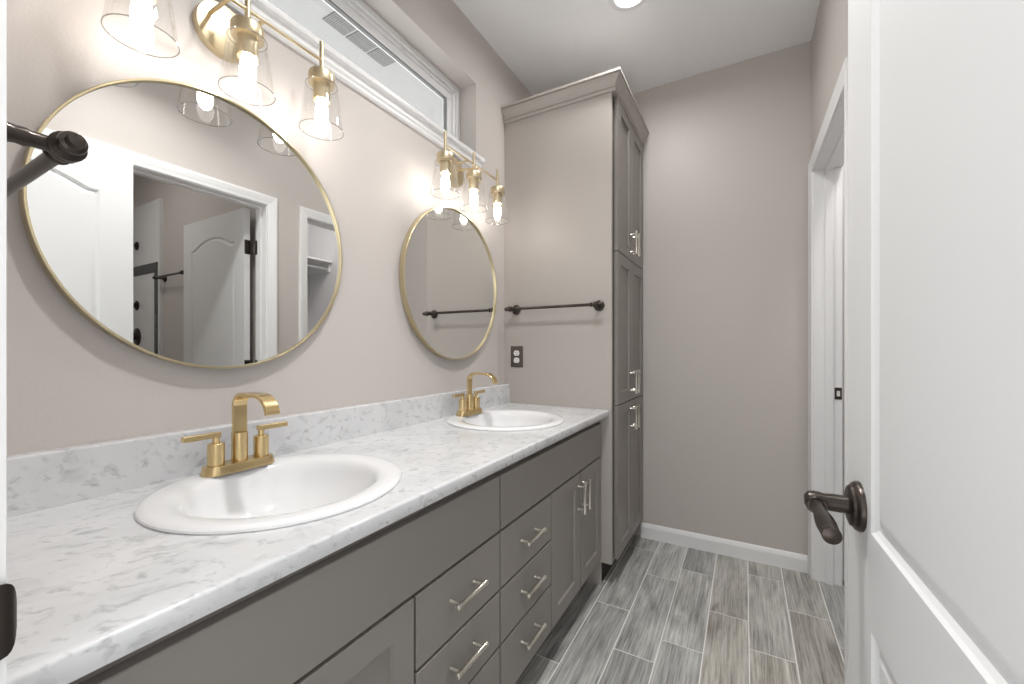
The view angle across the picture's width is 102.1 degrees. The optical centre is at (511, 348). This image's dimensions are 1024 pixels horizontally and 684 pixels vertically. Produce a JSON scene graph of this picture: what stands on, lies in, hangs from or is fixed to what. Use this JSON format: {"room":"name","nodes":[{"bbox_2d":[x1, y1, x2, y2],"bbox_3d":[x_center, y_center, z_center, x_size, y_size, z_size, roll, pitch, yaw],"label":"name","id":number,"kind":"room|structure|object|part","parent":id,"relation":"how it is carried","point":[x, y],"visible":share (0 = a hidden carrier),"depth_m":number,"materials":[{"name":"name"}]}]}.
{"room":"bathroom","nodes":[
{"label":"bathroom","id":0,"kind":"room"},
{"bbox_2d":[7,0,531,455],"bbox_3d":[-0.420,-0.216,1.788,0.160,2.752,2.765,0,0,29],"label":"wall","id":1,"kind":"structure","parent":0,"point":[70,382],"depth_m":1.18,"materials":[{"name":"beige paint"}]},
{"bbox_2d":[19,78,341,368],"bbox_3d":[-0.727,-0.291,1.049,0.027,0.681,0.681,0,0,29],"label":"round mirror","id":2,"kind":"object","parent":1,"relation":"attached to","point":[189,231],"visible":0.97,"depth_m":0.97,"materials":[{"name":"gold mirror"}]},
{"bbox_2d":[100,0,342,139],"bbox_3d":[-0.662,-0.742,1.010,0.178,0.250,0.518,0,0,29],"label":"vanity light","id":3,"kind":"object","parent":1,"relation":"attached to","point":[233,38],"visible":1,"depth_m":1.01,"materials":[{"name":"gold metal"}]},
{"bbox_3d":[-0.734,-0.675,0.821,0.035,0.086,0.035,0,0,29],"label":"bulb","id":4,"kind":"part","parent":3,"relation":"part of","materials":[{"name":"white glass"}]},
{"bbox_3d":[-0.698,-0.820,0.988,0.102,0.018,0.009,0,0,33],"label":"arm","id":5,"kind":"part","parent":3,"relation":"part of","materials":[{"name":"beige metal"}]},
{"bbox_2d":[237,32,257,63],"bbox_3d":[-0.636,-0.724,0.996,0.044,0.048,0.044,0,0,29],"label":"socket","id":6,"kind":"object","parent":3,"relation":"attached to","point":[247,42],"depth_m":0.98,"materials":[{"name":"gold metal"}]},
{"bbox_3d":[-0.636,-0.675,0.996,0.035,0.086,0.035,0,0,29],"label":"bulb","id":7,"kind":"part","parent":3,"relation":"part of","materials":[{"name":"white glass"}]},
{"bbox_3d":[-0.636,-0.821,0.996,0.012,0.094,0.012,0,0,29],"label":"stem","id":8,"kind":"part","parent":3,"relation":"part of","materials":[{"name":"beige metal"}]},
{"bbox_3d":[-0.636,-0.815,0.996,0.008,0.008,0.409,0,0,29],"label":"rod","id":9,"kind":"part","parent":3,"relation":"part of","materials":[{"name":"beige metal"}]},
{"bbox_3d":[-0.538,-0.821,1.170,0.012,0.094,0.012,0,0,29],"label":"stem","id":10,"kind":"part","parent":3,"relation":"part of","materials":[{"name":"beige metal"}]},
{"bbox_2d":[313,80,329,104],"bbox_3d":[-0.538,-0.724,1.170,0.044,0.048,0.044,0,0,29],"label":"socket","id":11,"kind":"object","parent":3,"relation":"attached to","point":[321,88],"depth_m":1.15,"materials":[{"name":"gold metal"}]},
{"bbox_3d":[-0.538,-0.675,1.170,0.035,0.086,0.035,0,0,29],"label":"bulb","id":12,"kind":"part","parent":3,"relation":"part of","materials":[{"name":"white glass"}]},
{"bbox_2d":[7,384,509,516],"bbox_3d":[-0.492,0.245,1.463,0.032,0.104,1.896,0,0,29],"label":"backsplash","id":13,"kind":"structure","parent":1,"relation":"attached to","point":[37,480],"depth_m":0.93,"materials":[{"name":"white stone"}]},
{"bbox_2d":[219,0,484,170],"bbox_3d":[-0.582,-1.101,1.464,0.192,0.434,1.493,0,0,29],"label":"window","id":14,"kind":"structure","parent":1,"relation":"in","point":[357,13],"depth_m":1.60,"materials":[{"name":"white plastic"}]},
{"bbox_3d":[-0.645,-1.121,1.501,0.033,0.309,1.340,0,0,29],"label":"sash","id":15,"kind":"part","parent":14,"relation":"part of","materials":[{"name":"white plastic"}]},
{"bbox_3d":[-0.638,-1.121,1.497,0.061,0.393,1.424,0,0,29],"label":"frame","id":16,"kind":"part","parent":14,"relation":"part of","materials":[{"name":"white plastic"}]},
{"bbox_2d":[268,0,441,126],"bbox_3d":[-0.832,-1.435,1.844,0.607,0.210,2.800,0,0,29],"label":"soffit","id":17,"kind":"structure","parent":1,"relation":"attached to","point":[308,13],"depth_m":2.00,"materials":[{"name":"white paint"}]},
{"bbox_2d":[322,11,355,35],"bbox_3d":[-0.734,-1.393,1.769,0.096,0.003,0.106,0,0,29],"label":"soffit vent","id":18,"kind":"object","parent":17,"relation":"attached to","point":[334,19],"visible":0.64,"depth_m":1.77,"materials":[{"name":"grey metal"}]},
{"bbox_2d":[346,30,376,51],"bbox_3d":[-0.676,-1.393,1.872,0.096,0.003,0.106,0,0,29],"label":"soffit vent","id":19,"kind":"object","parent":17,"relation":"attached to","point":[361,41],"visible":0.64,"depth_m":1.87,"materials":[{"name":"grey metal"}]},
{"bbox_2d":[367,47,395,66],"bbox_3d":[-0.618,-1.393,1.975,0.096,0.003,0.106,0,0,29],"label":"soffit vent","id":20,"kind":"object","parent":17,"relation":"attached to","point":[377,54],"visible":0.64,"depth_m":1.98,"materials":[{"name":"grey metal"}]},
{"bbox_2d":[399,206,496,359],"bbox_3d":[-0.258,-0.291,1.884,0.027,0.681,0.681,0,0,29],"label":"round mirror","id":21,"kind":"object","parent":1,"relation":"attached to","point":[447,277],"visible":1,"depth_m":1.82,"materials":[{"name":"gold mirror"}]},
{"bbox_2d":[431,131,505,224],"bbox_3d":[-0.195,-0.742,1.843,0.178,0.250,0.518,0,0,29],"label":"vanity light","id":22,"kind":"object","parent":1,"relation":"attached to","point":[451,170],"visible":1,"depth_m":1.82,"materials":[{"name":"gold metal"}]},
{"bbox_3d":[-0.266,-0.821,1.654,0.012,0.094,0.012,0,0,29],"label":"stem","id":23,"kind":"part","parent":22,"relation":"part of","materials":[{"name":"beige metal"}]},
{"bbox_2d":[440,160,450,174],"bbox_3d":[-0.266,-0.724,1.654,0.044,0.048,0.044,0,0,29],"label":"socket","id":24,"kind":"object","parent":22,"relation":"attached to","point":[445,165],"depth_m":1.64,"materials":[{"name":"gold metal"}]},
{"bbox_3d":[-0.266,-0.675,1.654,0.035,0.086,0.035,0,0,29],"label":"bulb","id":25,"kind":"part","parent":22,"relation":"part of","materials":[{"name":"white glass"}]},
{"bbox_3d":[-0.230,-0.820,1.820,0.102,0.018,0.009,0,0,33],"label":"arm","id":26,"kind":"part","parent":22,"relation":"part of","materials":[{"name":"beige metal"}]},
{"bbox_3d":[-0.194,-0.820,1.885,0.102,0.018,0.009,0,0,26],"label":"arm","id":27,"kind":"part","parent":22,"relation":"part of","materials":[{"name":"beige metal"}]},
{"bbox_3d":[-0.168,-0.815,1.828,0.008,0.008,0.409,0,0,29],"label":"rod","id":28,"kind":"part","parent":22,"relation":"part of","materials":[{"name":"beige metal"}]},
{"bbox_3d":[-0.168,-0.821,1.828,0.012,0.094,0.012,0,0,29],"label":"stem","id":29,"kind":"part","parent":22,"relation":"part of","materials":[{"name":"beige metal"}]},
{"bbox_2d":[469,178,478,191],"bbox_3d":[-0.168,-0.724,1.828,0.044,0.048,0.044,0,0,29],"label":"socket","id":30,"kind":"object","parent":22,"relation":"attached to","point":[473,182],"depth_m":1.81,"materials":[{"name":"gold metal"}]},
{"bbox_3d":[-0.168,-0.675,1.828,0.035,0.086,0.035,0,0,29],"label":"bulb","id":31,"kind":"part","parent":22,"relation":"part of","materials":[{"name":"white glass"}]},
{"bbox_3d":[-0.070,-0.821,2.002,0.012,0.094,0.012,0,0,29],"label":"stem","id":32,"kind":"part","parent":22,"relation":"part of","materials":[{"name":"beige metal"}]},
{"bbox_2d":[493,193,501,204],"bbox_3d":[-0.070,-0.724,2.002,0.044,0.048,0.044,0,0,29],"label":"socket","id":33,"kind":"object","parent":22,"relation":"attached to","point":[497,197],"depth_m":1.98,"materials":[{"name":"gold metal"}]},
{"bbox_3d":[-0.070,-0.675,2.002,0.035,0.086,0.035,0,0,29],"label":"bulb","id":34,"kind":"part","parent":22,"relation":"part of","materials":[{"name":"white glass"}]},
{"bbox_2d":[453,0,819,95],"bbox_3d":[1.236,-1.642,0.857,3.960,0.100,2.765,0,0,29],"label":"ceiling","id":35,"kind":"structure","parent":0,"point":[547,45],"depth_m":2.09,"materials":[{"name":"white paint"}]},
{"bbox_2d":[608,0,645,11],"bbox_3d":[0.525,-1.586,1.856,0.184,0.012,0.184,0,0,29],"label":"recessed light","id":36,"kind":"object","parent":35,"relation":"in","point":[620,5],"visible":1,"depth_m":1.90,"materials":[{"name":"white plastic"}]},
{"bbox_2d":[515,535,843,683],"bbox_3d":[1.049,1.190,0.397,4.084,0.060,3.720,0,0,29],"label":"floor","id":37,"kind":"structure","parent":0,"point":[662,613],"depth_m":1.73,"materials":[{"name":"tile"}]},
{"bbox_2d":[69,473,499,683],"bbox_3d":[-0.484,0.744,0.907,0.588,0.832,0.926,0,0,29],"label":"vanity cabinet","id":38,"kind":"object","parent":37,"relation":"on","point":[415,599],"visible":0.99,"depth_m":0.78,"materials":[{"name":"grey wood"}]},
{"bbox_3d":[-0.284,0.775,0.757,0.019,0.494,0.282,0,0,29],"label":"door","id":39,"kind":"part","parent":38,"relation":"part of","materials":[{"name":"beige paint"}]},
{"bbox_3d":[-0.133,0.760,0.978,0.029,0.010,0.010,0,0,29],"label":"pull post","id":40,"kind":"part","parent":38,"relation":"part of","materials":[{"name":"silver metal"}]},
{"bbox_3d":[-0.127,0.607,1.037,0.019,0.159,0.343,0,0,29],"label":"drawer","id":41,"kind":"part","parent":38,"relation":"part of","materials":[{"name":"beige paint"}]},
{"bbox_3d":[-0.133,0.601,0.978,0.029,0.010,0.010,0,0,29],"label":"pull post","id":42,"kind":"part","parent":38,"relation":"part of","materials":[{"name":"silver metal"}]},
{"bbox_3d":[-0.127,0.771,1.037,0.019,0.153,0.343,0,0,29],"label":"drawer","id":43,"kind":"part","parent":38,"relation":"part of","materials":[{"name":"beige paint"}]},
{"bbox_3d":[-0.096,0.760,1.012,0.014,0.014,0.128,0,0,29],"label":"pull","id":44,"kind":"part","parent":38,"relation":"part of","materials":[{"name":"silver metal"}]},
{"bbox_3d":[-0.096,0.601,1.012,0.014,0.014,0.128,0,0,29],"label":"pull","id":45,"kind":"part","parent":38,"relation":"part of","materials":[{"name":"silver metal"}]},
{"bbox_3d":[-0.086,0.760,1.061,0.029,0.010,0.010,0,0,29],"label":"pull post","id":46,"kind":"part","parent":38,"relation":"part of","materials":[{"name":"silver metal"}]},
{"bbox_3d":[-0.127,0.938,1.037,0.019,0.166,0.343,0,0,29],"label":"drawer","id":47,"kind":"part","parent":38,"relation":"part of","materials":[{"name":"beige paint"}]},
{"bbox_2d":[494,422,600,683],"bbox_3d":[-0.022,0.744,1.728,0.588,0.832,0.956,0,0,29],"label":"vanity cabinet","id":48,"kind":"object","parent":37,"relation":"on","point":[549,531],"visible":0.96,"depth_m":1.43,"materials":[{"name":"grey wood"}]},
{"bbox_2d":[7,384,608,683],"bbox_3d":[-0.250,0.260,1.327,0.587,0.134,1.896,0,0,29],"label":"countertop","id":49,"kind":"structure","parent":48,"relation":"on","point":[94,585],"depth_m":0.70,"materials":[{"name":"white stone"}]},
{"bbox_2d":[181,392,287,477],"bbox_3d":[-0.605,0.195,0.965,0.166,0.184,0.234,0,0,29],"label":"faucet","id":50,"kind":"object","parent":49,"relation":"on","point":[216,466],"visible":1,"depth_m":0.98,"materials":[{"name":"gold metal"}]},
{"bbox_3d":[-0.693,0.197,0.923,0.013,0.012,0.074,0,0,29],"label":"lever","id":51,"kind":"part","parent":50,"relation":"part of","materials":[{"name":"gold metal"}]},
{"bbox_3d":[-0.679,0.241,0.948,0.034,0.050,0.034,0,0,29],"label":"handle","id":52,"kind":"part","parent":50,"relation":"part of","materials":[{"name":"gold metal"}]},
{"bbox_3d":[-0.679,0.210,0.948,0.015,0.014,0.015,0,0,29],"label":"handle stem","id":53,"kind":"part","parent":50,"relation":"part of","materials":[{"name":"gold metal"}]},
{"bbox_3d":[-0.654,0.277,0.993,0.055,0.020,0.160,0,0,29],"label":"plate","id":54,"kind":"part","parent":50,"relation":"part of","materials":[{"name":"gold metal"}]},
{"bbox_3d":[-0.595,0.153,0.960,0.143,0.100,0.032,0,0,29],"label":"spout","id":55,"kind":"part","parent":50,"relation":"part of","materials":[{"name":"gold metal"}]},
{"bbox_3d":[-0.629,0.241,1.037,0.034,0.050,0.034,0,0,29],"label":"handle","id":56,"kind":"part","parent":50,"relation":"part of","materials":[{"name":"gold metal"}]},
{"bbox_3d":[-0.629,0.210,1.037,0.015,0.014,0.015,0,0,29],"label":"handle stem","id":57,"kind":"part","parent":50,"relation":"part of","materials":[{"name":"gold metal"}]},
{"bbox_3d":[-0.615,0.197,1.062,0.013,0.012,0.074,0,0,29],"label":"lever","id":58,"kind":"part","parent":50,"relation":"part of","materials":[{"name":"gold metal"}]},
{"bbox_2d":[134,453,400,534],"bbox_3d":[-0.492,0.358,0.900,0.487,0.145,0.487,0,0,29],"label":"sink","id":59,"kind":"object","parent":49,"relation":"in","point":[292,490],"visible":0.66,"depth_m":0.95,"materials":[{"name":"white ceramic"}]},
{"bbox_2d":[452,372,497,416],"bbox_3d":[-0.139,0.195,1.795,0.166,0.184,0.234,0,0,29],"label":"faucet","id":60,"kind":"object","parent":49,"relation":"on","point":[469,406],"visible":1,"depth_m":1.80,"materials":[{"name":"gold metal"}]},
{"bbox_3d":[-0.226,0.197,1.753,0.013,0.012,0.074,0,0,29],"label":"lever","id":61,"kind":"part","parent":60,"relation":"part of","materials":[{"name":"gold metal"}]},
{"bbox_3d":[-0.212,0.241,1.778,0.034,0.050,0.034,0,0,29],"label":"handle","id":62,"kind":"part","parent":60,"relation":"part of","materials":[{"name":"gold metal"}]},
{"bbox_3d":[-0.187,0.277,1.823,0.055,0.020,0.160,0,0,29],"label":"plate","id":63,"kind":"part","parent":60,"relation":"part of","materials":[{"name":"gold metal"}]},
{"bbox_3d":[-0.162,0.241,1.867,0.034,0.050,0.034,0,0,29],"label":"handle","id":64,"kind":"part","parent":60,"relation":"part of","materials":[{"name":"gold metal"}]},
{"bbox_3d":[-0.148,0.197,1.892,0.013,0.012,0.074,0,0,29],"label":"lever","id":65,"kind":"part","parent":60,"relation":"part of","materials":[{"name":"gold metal"}]},
{"bbox_3d":[-0.129,0.153,1.790,0.143,0.100,0.032,0,0,29],"label":"spout","id":66,"kind":"part","parent":60,"relation":"part of","materials":[{"name":"gold metal"}]},
{"bbox_2d":[446,409,563,430],"bbox_3d":[-0.028,0.358,1.727,0.487,0.145,0.487,0,0,29],"label":"sink","id":67,"kind":"object","parent":49,"relation":"in","point":[494,419],"visible":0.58,"depth_m":1.84,"materials":[{"name":"white ceramic"}]},
{"bbox_3d":[0.046,0.607,1.346,0.019,0.159,0.350,0,0,29],"label":"drawer","id":68,"kind":"part","parent":48,"relation":"part of","materials":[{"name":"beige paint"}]},
{"bbox_3d":[0.046,0.938,1.346,0.019,0.166,0.350,0,0,29],"label":"drawer","id":69,"kind":"part","parent":48,"relation":"part of","materials":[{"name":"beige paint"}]},
{"bbox_3d":[0.046,0.771,1.346,0.019,0.153,0.350,0,0,29],"label":"drawer","id":70,"kind":"part","parent":48,"relation":"part of","materials":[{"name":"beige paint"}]},
{"bbox_3d":[0.079,0.919,1.323,0.014,0.014,0.128,0,0,29],"label":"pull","id":71,"kind":"part","parent":48,"relation":"part of","materials":[{"name":"silver metal"}]},
{"bbox_3d":[0.079,0.760,1.323,0.014,0.014,0.128,0,0,29],"label":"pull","id":72,"kind":"part","parent":48,"relation":"part of","materials":[{"name":"silver metal"}]},
{"bbox_3d":[0.079,0.601,1.323,0.014,0.014,0.128,0,0,29],"label":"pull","id":73,"kind":"part","parent":48,"relation":"part of","materials":[{"name":"silver metal"}]},
{"bbox_3d":[0.209,0.775,1.635,0.019,0.494,0.298,0,0,29],"label":"door","id":74,"kind":"part","parent":48,"relation":"part of","materials":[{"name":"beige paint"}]},
{"bbox_3d":[0.303,0.625,1.722,0.013,0.128,0.013,0,0,-34],"label":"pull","id":75,"kind":"part","parent":48,"relation":"part of","materials":[{"name":"silver metal"}]},
{"bbox_3d":[0.333,0.625,1.775,0.013,0.128,0.013,0,0,2],"label":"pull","id":76,"kind":"part","parent":48,"relation":"part of","materials":[{"name":"silver metal"}]},
{"bbox_3d":[0.356,0.775,1.896,0.019,0.494,0.286,0,0,29],"label":"door","id":77,"kind":"part","parent":48,"relation":"part of","materials":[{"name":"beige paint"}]},
{"bbox_2d":[501,67,648,584],"bbox_3d":[0.391,-0.084,2.397,0.656,2.487,0.676,0,0,29],"label":"linen cabinet","id":78,"kind":"object","parent":37,"relation":"on","point":[574,150],"visible":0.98,"depth_m":2.13,"materials":[{"name":"grey wood"}]},
{"bbox_2d":[511,346,522,366],"bbox_3d":[0.026,0.043,2.258,0.075,0.115,0.008,0,0,29],"label":"wall outlet","id":79,"kind":"object","parent":78,"relation":"attached to","point":[516,351],"visible":1,"depth_m":2.25,"materials":[{"name":"black plastic"}]},
{"bbox_2d":[504,300,604,314],"bbox_3d":[0.208,-0.212,2.114,0.542,0.053,0.079,0,0,29],"label":"towel bar","id":80,"kind":"object","parent":78,"relation":"attached to","point":[599,305],"visible":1,"depth_m":2.07,"materials":[{"name":"black metal"}]},
{"bbox_3d":[0.005,-0.212,2.229,0.053,0.053,0.078,0,0,29],"label":"post","id":81,"kind":"part","parent":80,"relation":"part of","materials":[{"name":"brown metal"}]},
{"bbox_3d":[0.411,-0.212,2.001,0.053,0.053,0.078,0,0,29],"label":"post","id":82,"kind":"part","parent":80,"relation":"part of","materials":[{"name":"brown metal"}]},
{"bbox_3d":[0.226,-0.052,2.161,0.599,2.425,0.019,0,0,29],"label":"panel","id":83,"kind":"part","parent":78,"relation":"part of","materials":[{"name":"beige paint"}]},
{"bbox_3d":[0.390,-1.286,2.398,0.653,0.082,0.676,0,0,29],"label":"crown moulding","id":84,"kind":"part","parent":78,"relation":"part of","materials":[{"name":"beige paint"}]},
{"bbox_3d":[0.584,-0.863,2.164,0.019,0.754,0.286,0,0,29],"label":"door","id":85,"kind":"part","parent":78,"relation":"part of","materials":[{"name":"beige paint"}]},
{"bbox_3d":[0.584,-0.102,2.164,0.019,0.758,0.286,0,0,29],"label":"door","id":86,"kind":"part","parent":78,"relation":"part of","materials":[{"name":"beige paint"}]},
{"bbox_3d":[0.584,0.660,2.164,0.019,0.756,0.286,0,0,29],"label":"door","id":87,"kind":"part","parent":78,"relation":"part of","materials":[{"name":"beige paint"}]},
{"bbox_3d":[0.674,-0.577,2.246,0.013,0.128,0.013,0,0,-16],"label":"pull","id":88,"kind":"part","parent":78,"relation":"part of","materials":[{"name":"silver metal"}]},
{"bbox_3d":[0.674,0.180,2.246,0.013,0.128,0.013,0,0,-16],"label":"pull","id":89,"kind":"part","parent":78,"relation":"part of","materials":[{"name":"silver metal"}]},
{"bbox_3d":[0.674,0.373,2.246,0.013,0.128,0.013,0,0,-16],"label":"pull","id":90,"kind":"part","parent":78,"relation":"part of","materials":[{"name":"silver metal"}]},
{"bbox_3d":[0.726,-0.863,2.417,0.019,0.754,0.286,0,0,29],"label":"door","id":91,"kind":"part","parent":78,"relation":"part of","materials":[{"name":"beige paint"}]},
{"bbox_3d":[0.726,0.660,2.417,0.019,0.756,0.286,0,0,29],"label":"door","id":92,"kind":"part","parent":78,"relation":"part of","materials":[{"name":"beige paint"}]},
{"bbox_3d":[0.726,-0.102,2.417,0.019,0.758,0.286,0,0,29],"label":"door","id":93,"kind":"part","parent":78,"relation":"part of","materials":[{"name":"beige paint"}]},
{"bbox_3d":[0.704,-0.577,2.299,0.013,0.128,0.013,0,0,-34],"label":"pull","id":94,"kind":"part","parent":78,"relation":"part of","materials":[{"name":"silver metal"}]},
{"bbox_3d":[0.704,0.180,2.299,0.013,0.128,0.013,0,0,-34],"label":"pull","id":95,"kind":"part","parent":78,"relation":"part of","materials":[{"name":"silver metal"}]},
{"bbox_3d":[0.704,0.373,2.299,0.013,0.128,0.013,0,0,-34],"label":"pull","id":96,"kind":"part","parent":78,"relation":"part of","materials":[{"name":"silver metal"}]},
{"bbox_2d":[633,41,811,554],"bbox_3d":[0.946,-0.216,2.540,1.484,2.752,0.115,0,0,29],"label":"wall","id":97,"kind":"structure","parent":0,"point":[727,150],"depth_m":2.32,"materials":[{"name":"beige paint"}]},
{"bbox_2d":[640,522,807,573],"bbox_3d":[1.161,1.115,2.346,0.843,0.089,0.013,0,0,29],"label":"baseboard","id":98,"kind":"structure","parent":97,"relation":"attached to","point":[740,550],"depth_m":2.31,"materials":[{"name":"white wood"}]},
{"bbox_2d":[812,0,847,151],"bbox_3d":[0.948,-0.216,0.953,0.115,2.752,2.650,0,0,29],"label":"wall","id":99,"kind":"structure","parent":0,"point":[830,33],"depth_m":1.75,"materials":[{"name":"beige paint"}]},
{"bbox_2d":[808,56,847,683],"bbox_3d":[1.362,0.105,1.708,0.132,2.109,0.904,0,0,29],"label":"door frame","id":100,"kind":"structure","parent":99,"relation":"attached to","point":[829,155],"depth_m":2.03,"materials":[{"name":"white wood"}]},
{"bbox_3d":[1.596,0.219,2.023,0.028,0.058,0.003,0,0,29],"label":"strike plate","id":101,"kind":"part","parent":100,"relation":"part of","materials":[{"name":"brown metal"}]},
{"bbox_2d":[843,165,843,579],"bbox_3d":[1.960,-0.216,1.411,1.201,2.752,1.090,0,0,29],"label":"wall","id":102,"kind":"structure","parent":0,"point":[843,165],"depth_m":2.07,"materials":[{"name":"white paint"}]},
{"bbox_3d":[-0.362,-0.216,0.235,1.464,2.752,0.115,0,0,29],"label":"wall","id":103,"kind":"structure","parent":0,"visible":0},
{"bbox_2d":[0,0,16,683],"bbox_3d":[-0.131,0.105,0.114,0.843,2.109,0.132,0,0,29],"label":"door frame","id":104,"kind":"structure","parent":103,"relation":"attached to","point":[8,598],"depth_m":0.34,"materials":[{"name":"white wood"}]},
{"bbox_3d":[-0.102,0.105,0.165,0.843,2.109,0.016,0,0,29],"label":"casing","id":105,"kind":"part","parent":104,"relation":"part of","materials":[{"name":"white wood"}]},
{"bbox_3d":[-0.425,0.223,0.322,0.007,0.061,0.055,0,0,22],"label":"strike plate","id":106,"kind":"part","parent":104,"relation":"part of","materials":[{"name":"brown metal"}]},
{"bbox_2d":[7,121,88,197],"bbox_3d":[-0.688,-0.212,0.531,0.542,0.053,0.079,0,0,29],"label":"towel bar","id":107,"kind":"object","parent":103,"relation":"attached to","point":[58,147],"visible":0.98,"depth_m":0.43,"materials":[{"name":"black metal"}]},
{"bbox_3d":[-0.486,-0.212,0.416,0.053,0.053,0.078,0,0,29],"label":"post","id":108,"kind":"part","parent":107,"relation":"part of","materials":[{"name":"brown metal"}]},
{"bbox_2d":[804,0,1023,683],"bbox_3d":[0.383,0.133,0.294,0.169,2.030,0.709,0,0,22],"label":"door","id":109,"kind":"structure","parent":103,"relation":"in","point":[932,501],"depth_m":0.37,"materials":[{"name":"white wood"}]},
{"bbox_3d":[0.473,0.217,0.573,0.015,0.067,0.067,0,0,27],"label":"lever handle","id":110,"kind":"part","parent":109,"relation":"part of","materials":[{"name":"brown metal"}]}
]}

